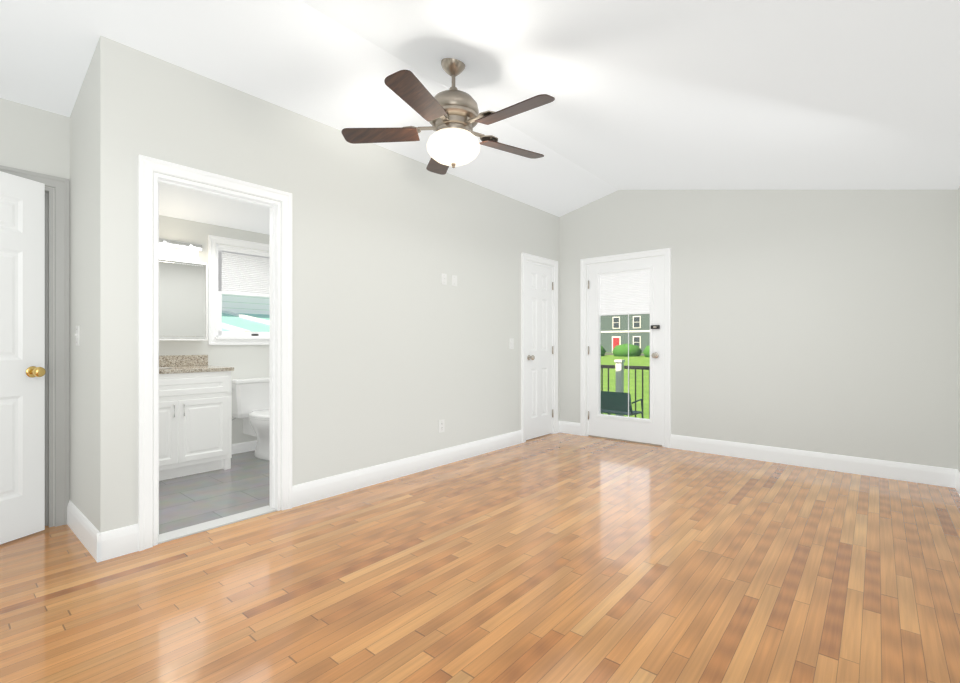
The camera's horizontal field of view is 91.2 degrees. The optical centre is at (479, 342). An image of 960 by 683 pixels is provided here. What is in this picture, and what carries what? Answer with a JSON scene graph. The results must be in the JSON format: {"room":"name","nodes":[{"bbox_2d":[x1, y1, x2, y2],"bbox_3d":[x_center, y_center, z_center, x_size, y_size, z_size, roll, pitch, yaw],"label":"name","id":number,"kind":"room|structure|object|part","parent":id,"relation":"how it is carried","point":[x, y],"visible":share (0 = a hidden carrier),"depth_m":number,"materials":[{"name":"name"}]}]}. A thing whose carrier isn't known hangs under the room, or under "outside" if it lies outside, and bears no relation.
{"room":"empty bedroom","nodes":[
{"label":"empty bedroom","id":0,"kind":"room"},
{"bbox_2d":[0,98,69,525],"bbox_3d":[-2.886,-0.157,2.557,0.110,2.529,0.980,0,0,40],"label":"wall","id":1,"kind":"structure","parent":0,"point":[34,139],"depth_m":2.79,"materials":[{"name":"white paint"}]},
{"bbox_2d":[0,171,45,543],"bbox_3d":[-2.690,0.081,2.392,0.422,2.030,0.740,0,0,40],"label":"entry door","id":2,"kind":"structure","parent":1,"relation":"in","point":[22,357],"depth_m":2.65,"materials":[{"name":"white wood"}]},
{"bbox_3d":[-2.586,0.166,2.706,0.175,0.066,0.126,0,0,40],"label":"knob","id":3,"kind":"part","parent":2,"relation":"part of","materials":[{"name":"gold metal"}]},
{"bbox_2d":[0,165,68,526],"bbox_3d":[-2.877,0.053,2.568,0.155,2.110,0.941,0,0,40],"label":"door frame","id":4,"kind":"structure","parent":1,"relation":"attached to","point":[60,185],"depth_m":2.85,"materials":[{"name":"grey wood"}]},
{"bbox_2d":[70,35,128,532],"bbox_3d":[-2.611,-0.244,3.045,1.880,2.704,0.120,0,0,40],"label":"wall","id":5,"kind":"structure","parent":0,"point":[99,304],"depth_m":2.46,"materials":[{"name":"white paint"}]},
{"bbox_2d":[75,326,79,345],"bbox_3d":[-2.342,-0.042,2.728,0.072,0.115,0.016,0,0,40],"label":"light switch","id":6,"kind":"object","parent":5,"relation":"attached to","point":[77,334],"visible":1,"depth_m":2.72,"materials":[{"name":"white plastic"}]},
{"bbox_2d":[67,500,106,562],"bbox_3d":[-2.230,1.037,2.633,0.795,0.142,0.015,0,0,40],"label":"baseboard","id":7,"kind":"structure","parent":5,"relation":"attached to","point":[105,545],"depth_m":2.52,"materials":[{"name":"white wood"}]},
{"bbox_2d":[159,450,269,533],"bbox_3d":[-1.989,1.166,3.972,1.875,0.124,2.100,0,0,40],"label":"floor","id":8,"kind":"structure","parent":0,"point":[242,484],"depth_m":3.45,"materials":[{"name":"grey tile"}]},
{"bbox_2d":[159,355,233,480],"bbox_3d":[-2.647,0.586,3.965,0.634,1.044,0.864,0,0,40],"label":"bathroom vanity","id":9,"kind":"object","parent":8,"relation":"on","point":[195,414],"visible":0.4,"depth_m":3.90,"materials":[{"name":"white wood"}]},
{"bbox_3d":[-2.417,0.543,3.771,0.030,0.109,0.079,0,0,40],"label":"handle","id":10,"kind":"part","parent":9,"relation":"part of","materials":[{"name":"silver metal"}]},
{"bbox_2d":[232,377,269,459],"bbox_3d":[-2.091,0.732,4.559,0.720,0.752,0.580,0,0,40],"label":"toilet","id":11,"kind":"object","parent":8,"relation":"on","point":[251,402],"visible":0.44,"depth_m":4.56,"materials":[{"name":"white ceramic"}]},
{"bbox_3d":[-2.248,0.374,4.741,0.229,0.037,0.504,0,0,40],"label":"lid","id":12,"kind":"part","parent":11,"relation":"part of","materials":[{"name":"white ceramic"}]},
{"bbox_3d":[-2.000,0.689,4.531,0.545,0.042,0.376,0,0,40],"label":"seat","id":13,"kind":"part","parent":11,"relation":"part of","materials":[{"name":"white ceramic"}]},
{"bbox_2d":[159,215,269,443],"bbox_3d":[-2.272,-0.033,4.996,0.120,2.282,5.500,0,0,40],"label":"wall","id":14,"kind":"structure","parent":0,"point":[248,361],"depth_m":4.57,"materials":[{"name":"white paint"}]},
{"bbox_2d":[159,239,201,257],"bbox_3d":[-2.806,-0.860,4.178,0.120,0.135,0.640,0,0,40],"label":"sconce","id":15,"kind":"object","parent":14,"relation":"attached to","point":[166,247],"visible":0.67,"depth_m":4.28,"materials":[{"name":"silver metal"}]},
{"bbox_2d":[159,257,207,340],"bbox_3d":[-2.780,-0.387,4.212,0.115,0.730,0.585,0,0,40],"label":"mirror","id":16,"kind":"object","parent":14,"relation":"attached to","point":[183,300],"visible":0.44,"depth_m":4.25,"materials":[{"name":"white"}]},
{"bbox_2d":[208,235,269,344],"bbox_3d":[-2.340,-0.507,4.877,0.170,1.051,0.911,0,0,40],"label":"window","id":17,"kind":"structure","parent":14,"relation":"in","point":[238,270],"depth_m":4.71,"materials":[{"name":"white"}]},
{"bbox_2d":[215,246,269,298],"bbox_3d":[-2.349,-0.715,4.885,0.045,0.455,0.728,0,0,40],"label":"blind","id":18,"kind":"object","parent":17,"relation":"attached to","point":[244,271],"depth_m":4.79,"materials":[{"name":"white plastic"}]},
{"bbox_3d":[-2.353,-0.507,4.889,0.004,0.790,0.650,0,0,40],"label":"pane","id":19,"kind":"part","parent":17,"relation":"part of","materials":[{"name":"clear glass"}]},
{"bbox_2d":[232,440,256,453],"bbox_3d":[-2.279,1.058,4.886,0.012,0.100,1.002,0,0,40],"label":"baseboard","id":20,"kind":"structure","parent":14,"relation":"attached to","point":[243,447],"depth_m":4.74,"materials":[{"name":"white wood"}]},
{"bbox_2d":[222,294,269,331],"bbox_3d":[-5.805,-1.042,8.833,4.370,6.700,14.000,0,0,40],"label":"window pane","id":21,"kind":"object","parent":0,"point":[261,304],"depth_m":11.33,"materials":[{"name":"clear glass"}]},
{"bbox_2d":[129,47,558,545],"bbox_3d":[-0.428,-0.244,4.257,0.110,2.704,4.550,0,0,40],"label":"wall","id":22,"kind":"structure","parent":0,"point":[399,350],"depth_m":3.63,"materials":[{"name":"white paint"}]},
{"bbox_2d":[158,183,158,534],"bbox_3d":[-2.107,0.091,2.879,0.668,2.010,0.185,0,0,40],"label":"door","id":23,"kind":"structure","parent":22,"relation":"in","point":[158,358],"depth_m":2.68,"materials":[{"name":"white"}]},
{"bbox_2d":[138,155,291,550],"bbox_3d":[-1.595,0.053,2.877,0.155,2.110,0.856,0,0,40],"label":"door frame","id":24,"kind":"structure","parent":22,"relation":"attached to","point":[281,355],"depth_m":2.75,"materials":[{"name":"white wood"}]},
{"bbox_2d":[292,430,521,507],"bbox_3d":[-0.402,1.037,4.193,0.015,0.142,2.690,0,0,40],"label":"baseboard","id":25,"kind":"structure","parent":22,"relation":"attached to","point":[308,492],"depth_m":3.82,"materials":[{"name":"white wood"}]},
{"bbox_2d":[439,419,444,432],"bbox_3d":[-0.347,0.753,4.261,0.010,0.115,0.072,0,0,40],"label":"outlet","id":26,"kind":"object","parent":22,"relation":"attached to","point":[442,425],"visible":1,"depth_m":4.26,"materials":[{"name":"white plastic"}]},
{"bbox_2d":[441,273,446,284],"bbox_3d":[-0.326,-0.582,4.281,0.016,0.100,0.070,0,0,40],"label":"light switch","id":27,"kind":"object","parent":22,"relation":"attached to","point":[443,279],"visible":1,"depth_m":4.28,"materials":[{"name":"white plastic"}]},
{"bbox_2d":[452,275,456,285],"bbox_3d":[-0.238,-0.582,4.391,0.009,0.100,0.070,0,0,40],"label":"light switch","id":28,"kind":"object","parent":22,"relation":"attached to","point":[454,280],"visible":1,"depth_m":4.39,"materials":[{"name":"white plastic"}]},
{"bbox_2d":[509,338,513,348],"bbox_3d":[0.346,0.008,5.076,0.016,0.115,0.072,0,0,40],"label":"light switch","id":29,"kind":"object","parent":22,"relation":"attached to","point":[511,343],"visible":1,"depth_m":5.07,"materials":[{"name":"white plastic"}]},
{"bbox_2d":[526,262,551,439],"bbox_3d":[0.711,0.093,5.495,0.110,2.005,0.575,0,0,40],"label":"closet door","id":30,"kind":"structure","parent":22,"relation":"in","point":[538,350],"depth_m":5.49,"materials":[{"name":"white wood"}]},
{"bbox_3d":[0.561,0.166,5.313,0.104,0.066,0.103,0,0,40],"label":"knob","id":31,"kind":"part","parent":30,"relation":"part of","materials":[{"name":"silver metal"}]},
{"bbox_2d":[521,253,557,442],"bbox_3d":[0.659,0.053,5.544,0.155,2.110,0.751,0,0,40],"label":"door frame","id":32,"kind":"structure","parent":22,"relation":"attached to","point":[525,257],"depth_m":5.55,"materials":[{"name":"white wood"}]},
{"bbox_2d":[0,432,959,682],"bbox_3d":[-0.164,1.168,3.215,5.640,0.120,5.800,0,0,40],"label":"floor","id":33,"kind":"structure","parent":0,"point":[559,557],"depth_m":2.16,"materials":[{"name":"brown wood"}]},
{"bbox_2d":[158,505,276,543],"bbox_3d":[-1.602,1.127,2.883,0.121,0.061,0.675,0,0,40],"label":"threshold","id":34,"kind":"object","parent":33,"relation":"on","point":[195,529],"visible":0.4,"depth_m":2.84,"materials":[{"name":"white"}]},
{"bbox_2d":[588,435,661,445],"bbox_3d":[1.667,1.111,5.366,0.870,0.033,0.146,0,0,40],"label":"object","id":35,"kind":"structure","parent":33,"relation":"on","point":[625,440],"depth_m":5.29,"materials":[{"name":"wood"}]},
{"bbox_2d":[0,0,959,234],"bbox_3d":[-0.164,-1.489,3.215,5.640,0.746,5.800,0,0,40],"label":"ceiling","id":36,"kind":"structure","parent":0,"point":[755,94],"depth_m":2.64,"materials":[{"name":"white paint"}]},
{"bbox_2d":[341,58,554,174],"bbox_3d":[-0.120,-1.373,2.803,1.253,0.641,1.306,0,0,40],"label":"fan","id":37,"kind":"object","parent":36,"relation":"hanging from","point":[453,116],"visible":1,"depth_m":2.72,"materials":[{"name":"brown wood"}]},
{"bbox_3d":[-0.160,-1.165,2.832,0.320,0.170,0.320,0,0,40],"label":"lamp shade","id":38,"kind":"part","parent":37,"relation":"part of","materials":[{"name":"white glass"}]},
{"bbox_2d":[559,189,957,468],"bbox_3d":[1.660,-0.332,5.373,5.640,2.880,0.150,0,0,40],"label":"wall","id":39,"kind":"structure","parent":0,"point":[823,321],"depth_m":4.24,"materials":[{"name":"white paint"}]},
{"bbox_2d":[558,421,579,434],"bbox_3d":[1.090,1.037,5.730,0.308,0.142,0.040,0,0,40],"label":"baseboard","id":40,"kind":"structure","parent":39,"relation":"attached to","point":[563,426],"depth_m":5.74,"materials":[{"name":"white wood"}]},
{"bbox_2d":[588,258,661,444],"bbox_3d":[1.619,0.089,5.308,0.867,2.010,0.122,0,0,40],"label":"door","id":41,"kind":"structure","parent":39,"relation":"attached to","point":[643,430],"depth_m":5.29,"materials":[{"name":"white wood"}]},
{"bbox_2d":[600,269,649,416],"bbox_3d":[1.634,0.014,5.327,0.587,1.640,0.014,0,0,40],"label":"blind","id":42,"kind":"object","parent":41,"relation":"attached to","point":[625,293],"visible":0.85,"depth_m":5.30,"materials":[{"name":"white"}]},
{"bbox_3d":[1.641,0.014,5.335,0.599,1.648,0.004,0,0,40],"label":"pane","id":43,"kind":"part","parent":41,"relation":"part of","materials":[{"name":"clear glass"}]},
{"bbox_3d":[1.878,-0.012,5.052,0.090,0.358,0.066,0,0,40],"label":"handle","id":44,"kind":"part","parent":41,"relation":"part of","materials":[{"name":"silver metal"}]},
{"bbox_2d":[580,248,670,447],"bbox_3d":[1.667,0.053,5.366,1.051,2.110,0.195,0,0,40],"label":"door frame","id":45,"kind":"structure","parent":39,"relation":"attached to","point":[666,346],"depth_m":5.04,"materials":[{"name":"white wood"}]},
{"bbox_2d":[671,434,950,486],"bbox_3d":[2.814,1.037,4.289,2.098,0.142,0.015,0,0,40],"label":"baseboard","id":46,"kind":"structure","parent":39,"relation":"attached to","point":[939,476],"depth_m":4.12,"materials":[{"name":"white wood"}]},
{"bbox_2d":[958,186,959,471],"bbox_3d":[1.885,-0.047,1.386,0.150,2.311,5.650,0,0,40],"label":"wall","id":47,"kind":"structure","parent":0,"point":[959,329],"depth_m":3.51,"materials":[{"name":"white paint"}]},
{"bbox_2d":[951,469,959,495],"bbox_3d":[1.870,1.037,1.496,0.015,0.142,5.500,0,0,40],"label":"baseboard","id":48,"kind":"structure","parent":47,"relation":"attached to","point":[955,474],"depth_m":3.58,"materials":[{"name":"white wood"}]},
{"label":"outside","id":49,"kind":"structure","parent":0,"visible":0},
{"bbox_2d":[601,353,649,418],"bbox_3d":[29.966,1.858,40.139,240.000,0.900,220.000,0,0,40],"label":"lawn","id":50,"kind":"structure","parent":49,"point":[609,360],"depth_m":23.43,"materials":[{"name":"green plant"}]},
{"bbox_2d":[601,344,649,356],"bbox_3d":[8.617,0.833,56.086,50.000,1.550,4.243,0,0,40],"label":"hedge","id":51,"kind":"object","parent":50,"relation":"on","point":[632,353],"depth_m":49.56,"materials":[{"name":"green plant"}]},
{"bbox_2d":[601,314,649,352],"bbox_3d":[22.430,-2.882,70.728,15.800,9.180,9.800,0,0,40],"label":"house","id":52,"kind":"structure","parent":50,"relation":"on","point":[623,324],"depth_m":66.51,"materials":[{"name":"teal"}]},
{"bbox_3d":[2.591,1.698,5.731,3.800,0.820,1.600,0,0,40],"label":"floor","id":53,"kind":"structure","parent":0,"visible":0},
{"bbox_2d":[601,391,643,417],"bbox_3d":[1.893,0.967,6.408,0.506,0.638,0.553,0,0,40],"label":"outdoor chair","id":54,"kind":"object","parent":53,"relation":"on","point":[618,396],"depth_m":6.26,"materials":[{"name":"teal"}]},
{"bbox_2d":[601,360,649,418],"bbox_3d":[3.050,0.770,6.273,3.800,1.035,0.120,0,0,40],"label":"railing","id":55,"kind":"object","parent":53,"relation":"on","point":[619,367],"depth_m":7.03,"materials":[{"name":"black metal"}]}
]}

